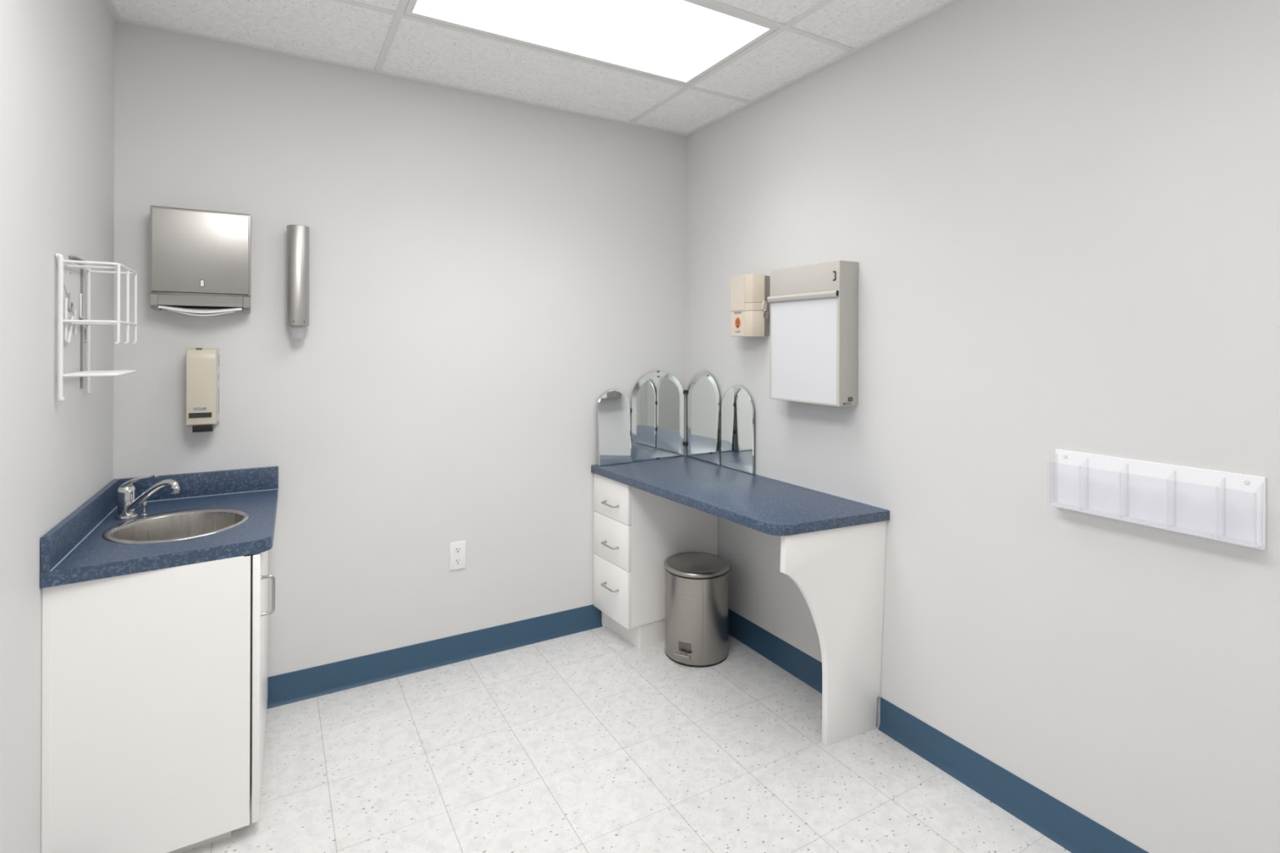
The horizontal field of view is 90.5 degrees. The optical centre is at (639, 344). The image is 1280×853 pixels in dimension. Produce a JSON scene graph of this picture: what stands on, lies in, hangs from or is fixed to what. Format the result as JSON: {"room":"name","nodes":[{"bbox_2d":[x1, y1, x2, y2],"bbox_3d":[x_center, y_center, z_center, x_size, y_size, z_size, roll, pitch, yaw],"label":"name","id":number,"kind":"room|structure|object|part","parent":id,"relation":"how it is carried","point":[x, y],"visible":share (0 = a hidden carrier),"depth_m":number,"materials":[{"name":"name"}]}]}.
{"room":"examination room","nodes":[
{"label":"examination room","id":0,"kind":"room"},
{"bbox_2d":[0,0,115,852],"bbox_3d":[-0.725,0.134,0.118,0.100,2.577,4.832,0,0,-29],"label":"wall","id":1,"kind":"structure","parent":0,"point":[57,56],"depth_m":1.57,"materials":[{"name":"grey paint"}]},
{"bbox_2d":[40,478,119,573],"bbox_3d":[-1.667,0.520,1.913,0.018,0.088,0.779,0,0,-29],"label":"backsplash","id":2,"kind":"structure","parent":1,"relation":"attached to","point":[60,540],"depth_m":1.78,"materials":[{"name":"blue laminate"}]},
{"bbox_2d":[55,253,137,401],"bbox_3d":[-1.554,-0.050,1.829,0.132,0.399,0.310,0,0,-30],"label":"wire rack","id":3,"kind":"object","parent":1,"relation":"attached to","point":[88,373],"visible":1,"depth_m":1.75,"materials":[{"name":"white metal"}]},
{"bbox_3d":[-1.626,-0.247,1.837,0.012,0.005,0.140,0,0,-30],"label":"plate","id":4,"kind":"part","parent":3,"relation":"part of","materials":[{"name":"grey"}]},
{"bbox_2d":[62,369,137,377],"bbox_3d":[-1.545,0.081,1.820,0.126,0.009,0.282,0,0,-30],"label":"shelf","id":5,"kind":"object","parent":3,"relation":"attached to","point":[88,373],"depth_m":1.74,"materials":[{"name":"white metal"}]},
{"bbox_2d":[113,20,687,677],"bbox_3d":[-0.923,0.133,2.852,2.864,2.577,0.100,0,0,-30],"label":"wall","id":6,"kind":"structure","parent":0,"point":[484,269],"depth_m":2.73,"materials":[{"name":"grey paint"}]},
{"bbox_2d":[119,466,278,501],"bbox_3d":[-1.634,0.520,2.370,0.490,0.088,0.019,0,0,-30],"label":"backsplash","id":7,"kind":"structure","parent":6,"relation":"attached to","point":[242,480],"depth_m":2.38,"materials":[{"name":"blue laminate"}]},
{"bbox_2d":[149,205,251,312],"bbox_3d":[-1.611,-0.308,2.337,0.300,0.365,0.100,0,0,-30],"label":"paper towel dispenser","id":8,"kind":"object","parent":6,"relation":"attached to","point":[199,258],"visible":0.98,"depth_m":2.29,"materials":[{"name":"silver metal"}]},
{"bbox_2d":[158,305,242,315],"bbox_3d":[-1.604,-0.127,2.322,0.250,0.042,0.072,0,0,-30],"label":"paper towels","id":9,"kind":"object","parent":8,"relation":"hanging from","point":[191,311],"visible":1,"depth_m":2.30,"materials":[{"name":"white paper"}]},
{"bbox_2d":[186,347,219,432],"bbox_3d":[-1.610,0.164,2.338,0.096,0.305,0.100,0,0,-30],"label":"soap dispenser","id":10,"kind":"object","parent":6,"relation":"attached to","point":[202,364],"visible":1,"depth_m":2.30,"materials":[{"name":"beige plastic"}]},
{"bbox_3d":[-1.630,0.154,2.377,0.092,0.286,0.012,0,0,-30],"label":"plate","id":11,"kind":"part","parent":10,"relation":"part of","materials":[{"name":"grey plastic"}]},
{"bbox_2d":[286,224,309,325],"bbox_3d":[-1.348,-0.272,2.499,0.080,0.392,0.084,0,0,-30],"label":"dispenser","id":12,"kind":"object","parent":6,"relation":"attached to","point":[297,236],"visible":0.99,"depth_m":2.46,"materials":[{"name":"silver metal"}]},
{"bbox_2d":[289,325,306,338],"bbox_3d":[-1.347,-0.067,2.497,0.059,0.085,0.059,0,0,-30],"label":"plastic cup","id":13,"kind":"object","parent":12,"relation":"in","point":[291,326],"visible":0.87,"depth_m":2.49,"materials":[{"name":"plastic"}]},
{"bbox_2d":[266,604,602,709],"bbox_3d":[-0.827,1.364,2.844,1.468,0.117,0.014,0,0,-30],"label":"baseboard","id":14,"kind":"structure","parent":6,"relation":"attached to","point":[294,686],"depth_m":2.77,"materials":[{"name":"blue plastic"}]},
{"bbox_2d":[449,540,466,570],"bbox_3d":[-0.819,0.947,2.852,0.072,0.125,0.008,0,0,-30],"label":"wall outlet","id":15,"kind":"object","parent":6,"relation":"attached to","point":[457,549],"visible":1,"depth_m":2.85,"materials":[{"name":"white plastic"}]},
{"bbox_2d":[454,557,461,564],"bbox_3d":[-0.818,0.971,2.849,0.030,0.029,0.003,0,0,-30],"label":"socket","id":16,"kind":"object","parent":15,"relation":"attached to","point":[457,560],"depth_m":2.85,"materials":[{"name":"grey plastic"}]},
{"bbox_2d":[454,546,461,553],"bbox_3d":[-0.818,0.921,2.849,0.030,0.029,0.003,0,0,-30],"label":"socket","id":17,"kind":"object","parent":15,"relation":"attached to","point":[457,549],"depth_m":2.85,"materials":[{"name":"grey plastic"}]},
{"bbox_2d":[112,0,946,133],"bbox_3d":[-0.288,-1.193,0.368,4.264,0.080,5.030,0,0,-30],"label":"ceiling","id":18,"kind":"structure","parent":0,"point":[328,29],"depth_m":2.47,"materials":[{"name":"tile"}]},
{"bbox_2d":[104,0,959,136],"bbox_3d":[0.383,-1.148,0.757,2.512,0.010,4.830,0,0,-30],"label":"ceiling grid","id":19,"kind":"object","parent":18,"relation":"attached to","point":[398,13],"depth_m":2.45,"materials":[{"name":"white paint"}]},
{"bbox_2d":[404,0,778,84],"bbox_3d":[-0.158,-1.151,2.249,1.191,0.005,0.587,0,0,-30],"label":"recessed light","id":20,"kind":"object","parent":18,"relation":"in","point":[677,41],"visible":1,"depth_m":2.30,"materials":[{"name":"white paint"}]},
{"bbox_2d":[182,626,1071,852],"bbox_3d":[-0.297,1.454,0.368,4.264,0.060,5.030,0,0,-30],"label":"floor","id":21,"kind":"structure","parent":0,"point":[593,740],"depth_m":2.12,"materials":[{"name":"tile"}]},
{"bbox_2d":[41,550,275,852],"bbox_3d":[-1.467,1.012,2.039,0.505,0.816,0.760,0,0,-30],"label":"base cabinet","id":22,"kind":"object","parent":21,"relation":"on","point":[154,683],"visible":0.94,"depth_m":1.70,"materials":[{"name":"white laminate"}]},
{"bbox_2d":[40,466,278,588],"bbox_3d":[-1.455,0.540,2.035,0.517,0.126,0.779,0,0,-30],"label":"countertop","id":23,"kind":"structure","parent":22,"relation":"on","point":[75,550],"depth_m":1.86,"materials":[{"name":"blue laminate"}]},
{"bbox_2d":[114,472,179,519],"bbox_3d":[-1.587,0.488,2.066,0.240,0.152,0.077,0,0,8],"label":"faucet","id":24,"kind":"object","parent":23,"relation":"on","point":[127,504],"visible":1,"depth_m":2.05,"materials":[{"name":"silver metal"}]},
{"bbox_3d":[-1.636,0.453,2.061,0.116,0.061,0.038,0,0,14],"label":"lever","id":25,"kind":"part","parent":24,"relation":"part of","materials":[{"name":"silver metal"}]},
{"bbox_3d":[-1.644,0.543,2.104,0.018,0.043,0.018,0,0,-30],"label":"plunger rod","id":26,"kind":"part","parent":24,"relation":"part of","materials":[{"name":"silver metal"}]},
{"bbox_3d":[-1.573,0.488,2.047,0.202,0.116,0.025,0,0,13],"label":"spout","id":27,"kind":"part","parent":24,"relation":"part of","materials":[{"name":"silver metal"}]},
{"bbox_2d":[101,507,248,543],"bbox_3d":[-1.450,0.645,1.995,0.372,0.168,0.392,0,0,-30],"label":"sink","id":28,"kind":"object","parent":23,"relation":"in","point":[178,525],"visible":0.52,"depth_m":2.10,"materials":[{"name":"metal"}]},
{"bbox_2d":[113,511,243,540],"bbox_3d":[-1.440,0.647,1.990,0.328,0.163,0.326,0,0,-30],"label":"basin","id":29,"kind":"object","parent":28,"relation":"in","point":[175,525],"depth_m":2.10,"materials":[{"name":"metal"}]},
{"bbox_3d":[-1.283,0.992,2.149,0.018,0.768,0.735,0,0,-29],"label":"door","id":30,"kind":"part","parent":22,"relation":"part of","materials":[{"name":"white laminate"}]},
{"bbox_3d":[-1.114,0.749,1.899,0.036,0.122,0.012,0,0,-30],"label":"handle","id":31,"kind":"part","parent":22,"relation":"part of","materials":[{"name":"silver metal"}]},
{"bbox_2d":[593,473,718,648],"bbox_3d":[0.079,1.034,3.187,0.583,0.784,0.322,0,0,-30],"label":"base cabinet","id":32,"kind":"object","parent":21,"relation":"on","point":[635,530],"visible":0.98,"depth_m":3.02,"materials":[{"name":"white laminate"}]},
{"bbox_3d":[-0.147,1.159,3.032,0.032,0.012,0.125,0,0,-34],"label":"handle","id":33,"kind":"part","parent":32,"relation":"part of","materials":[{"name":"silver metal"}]},
{"bbox_3d":[-0.147,0.958,3.032,0.032,0.012,0.125,0,0,-34],"label":"handle","id":34,"kind":"part","parent":32,"relation":"part of","materials":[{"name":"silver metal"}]},
{"bbox_3d":[-0.146,0.761,3.032,0.032,0.012,0.125,0,0,-34],"label":"handle","id":35,"kind":"part","parent":32,"relation":"part of","materials":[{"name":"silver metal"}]},
{"bbox_3d":[-0.137,1.180,3.061,0.018,0.263,0.320,0,0,-34],"label":"drawer","id":36,"kind":"part","parent":32,"relation":"part of","materials":[{"name":"white laminate"}]},
{"bbox_3d":[-0.137,0.941,3.061,0.018,0.210,0.320,0,0,-34],"label":"drawer","id":37,"kind":"part","parent":32,"relation":"part of","materials":[{"name":"white laminate"}]},
{"bbox_3d":[-0.136,0.738,3.061,0.018,0.190,0.320,0,0,-34],"label":"drawer","id":38,"kind":"part","parent":32,"relation":"part of","materials":[{"name":"white laminate"}]},
{"bbox_2d":[663,551,729,667],"bbox_3d":[0.256,1.209,2.944,0.322,0.434,0.306,0,0,-30],"label":"trash can","id":39,"kind":"object","parent":21,"relation":"on","point":[696,583],"visible":1,"depth_m":2.83,"materials":[{"name":"silver metal"}]},
{"bbox_3d":[0.198,1.345,2.817,0.060,0.042,0.003,0,0,26],"label":"pedal plate","id":40,"kind":"part","parent":39,"relation":"part of","materials":[{"name":"silver metal"}]},
{"bbox_3d":[0.263,1.011,2.948,0.306,0.038,0.306,0,0,-30],"label":"lid","id":41,"kind":"part","parent":39,"relation":"part of","materials":[{"name":"silver metal"}]},
{"bbox_2d":[591,455,889,745],"bbox_3d":[0.334,1.015,2.757,0.577,0.822,1.326,0,0,-30],"label":"desk","id":42,"kind":"object","parent":21,"relation":"on","point":[833,548],"visible":1,"depth_m":2.31,"materials":[{"name":"blue laminate"}]},
{"bbox_2d":[596,370,755,474],"bbox_3d":[0.158,0.370,3.080,0.548,0.470,0.574,0,0,-30],"label":"mirror","id":43,"kind":"object","parent":42,"relation":"on","point":[655,430],"visible":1,"depth_m":3.28,"materials":[{"name":"silver glass"}]},
{"bbox_3d":[-0.129,0.418,3.218,0.178,0.367,0.026,0,0,-30],"label":"mirror panel","id":44,"kind":"part","parent":43,"relation":"part of","materials":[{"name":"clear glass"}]},
{"bbox_3d":[0.099,0.382,3.366,0.270,0.429,0.001,0,0,-30],"label":"mirror panel","id":45,"kind":"part","parent":43,"relation":"part of","materials":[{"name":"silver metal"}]},
{"bbox_3d":[0.324,0.380,3.320,0.001,0.436,0.246,0,0,-30],"label":"mirror panel","id":46,"kind":"part","parent":43,"relation":"part of","materials":[{"name":"silver metal"}]},
{"bbox_3d":[0.467,0.404,3.073,0.001,0.400,0.239,0,0,-30],"label":"mirror panel","id":47,"kind":"part","parent":43,"relation":"part of","materials":[{"name":"silver metal"}]},
{"bbox_3d":[0.688,1.035,2.264,0.464,0.784,0.054,0,0,-25],"label":"panel","id":48,"kind":"part","parent":42,"relation":"part of","materials":[{"name":"white laminate"}]},
{"bbox_2d":[686,0,1279,852],"bbox_3d":[1.534,0.142,1.369,0.100,2.577,4.930,0,0,-30],"label":"wall","id":49,"kind":"structure","parent":0,"point":[1060,220],"depth_m":1.85,"materials":[{"name":"grey paint"}]},
{"bbox_2d":[729,274,769,337],"bbox_3d":[0.510,-0.180,2.935,0.103,0.283,0.182,0,0,-30],"label":"sharps container","id":50,"kind":"object","parent":49,"relation":"attached to","point":[748,293],"visible":1,"depth_m":2.89,"materials":[{"name":"beige plastic"}]},
{"bbox_3d":[0.451,-0.099,2.939,0.001,0.112,0.102,0,0,-30],"label":"panel","id":51,"kind":"part","parent":50,"relation":"part of","materials":[{"name":"white paper"}]},
{"bbox_3d":[0.452,-0.237,2.939,0.001,0.148,0.102,0,0,-30],"label":"panel","id":52,"kind":"part","parent":50,"relation":"part of","materials":[{"name":"beige plastic"}]},
{"bbox_3d":[0.561,-0.177,2.866,0.026,0.046,0.011,0,0,-30],"label":"lock knob","id":53,"kind":"part","parent":50,"relation":"part of","materials":[{"name":"beige plastic"}]},
{"bbox_2d":[763,309,768,318],"bbox_3d":[0.569,-0.141,2.861,0.028,0.043,0.012,0,0,-30],"label":"ring","id":54,"kind":"object","parent":50,"relation":"hanging from","point":[766,313],"visible":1,"depth_m":2.86,"materials":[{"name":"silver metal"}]},
{"bbox_2d":[767,260,858,406],"bbox_3d":[0.698,-0.045,2.595,0.118,0.558,0.394,0,0,-30],"label":"box","id":55,"kind":"object","parent":49,"relation":"attached to","point":[814,308],"visible":1,"depth_m":2.51,"materials":[{"name":"beige metal"}]},
{"bbox_3d":[0.660,0.014,2.572,0.006,0.438,0.388,0,0,-30],"label":"screen frame","id":56,"kind":"part","parent":55,"relation":"part of","materials":[{"name":"white plastic"}]},
{"bbox_3d":[0.661,-0.264,2.572,0.006,0.118,0.388,0,0,-30],"label":"header panel","id":57,"kind":"part","parent":55,"relation":"part of","materials":[{"name":"beige metal"}]},
{"bbox_2d":[728,608,1148,852],"bbox_3d":[1.530,1.372,1.253,0.014,0.117,4.528,0,0,-30],"label":"baseboard","id":58,"kind":"structure","parent":49,"relation":"attached to","point":[1061,824],"depth_m":2.05,"materials":[{"name":"blue plastic"}]},
{"bbox_2d":[1047,448,1266,550],"bbox_3d":[1.293,0.385,1.627,0.055,0.166,0.447,0,0,-30],"label":"brochure holder","id":59,"kind":"object","parent":49,"relation":"attached to","point":[1227,507],"visible":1,"depth_m":1.60,"materials":[{"name":"white plastic"}]},
{"bbox_2d":[1047,502,1263,548],"bbox_3d":[1.291,0.455,1.626,0.044,0.004,0.443,0,0,-30],"label":"tray","id":60,"kind":"object","parent":59,"relation":"on","point":[1224,535],"depth_m":1.59,"materials":[{"name":"clear plastic"}]}
]}

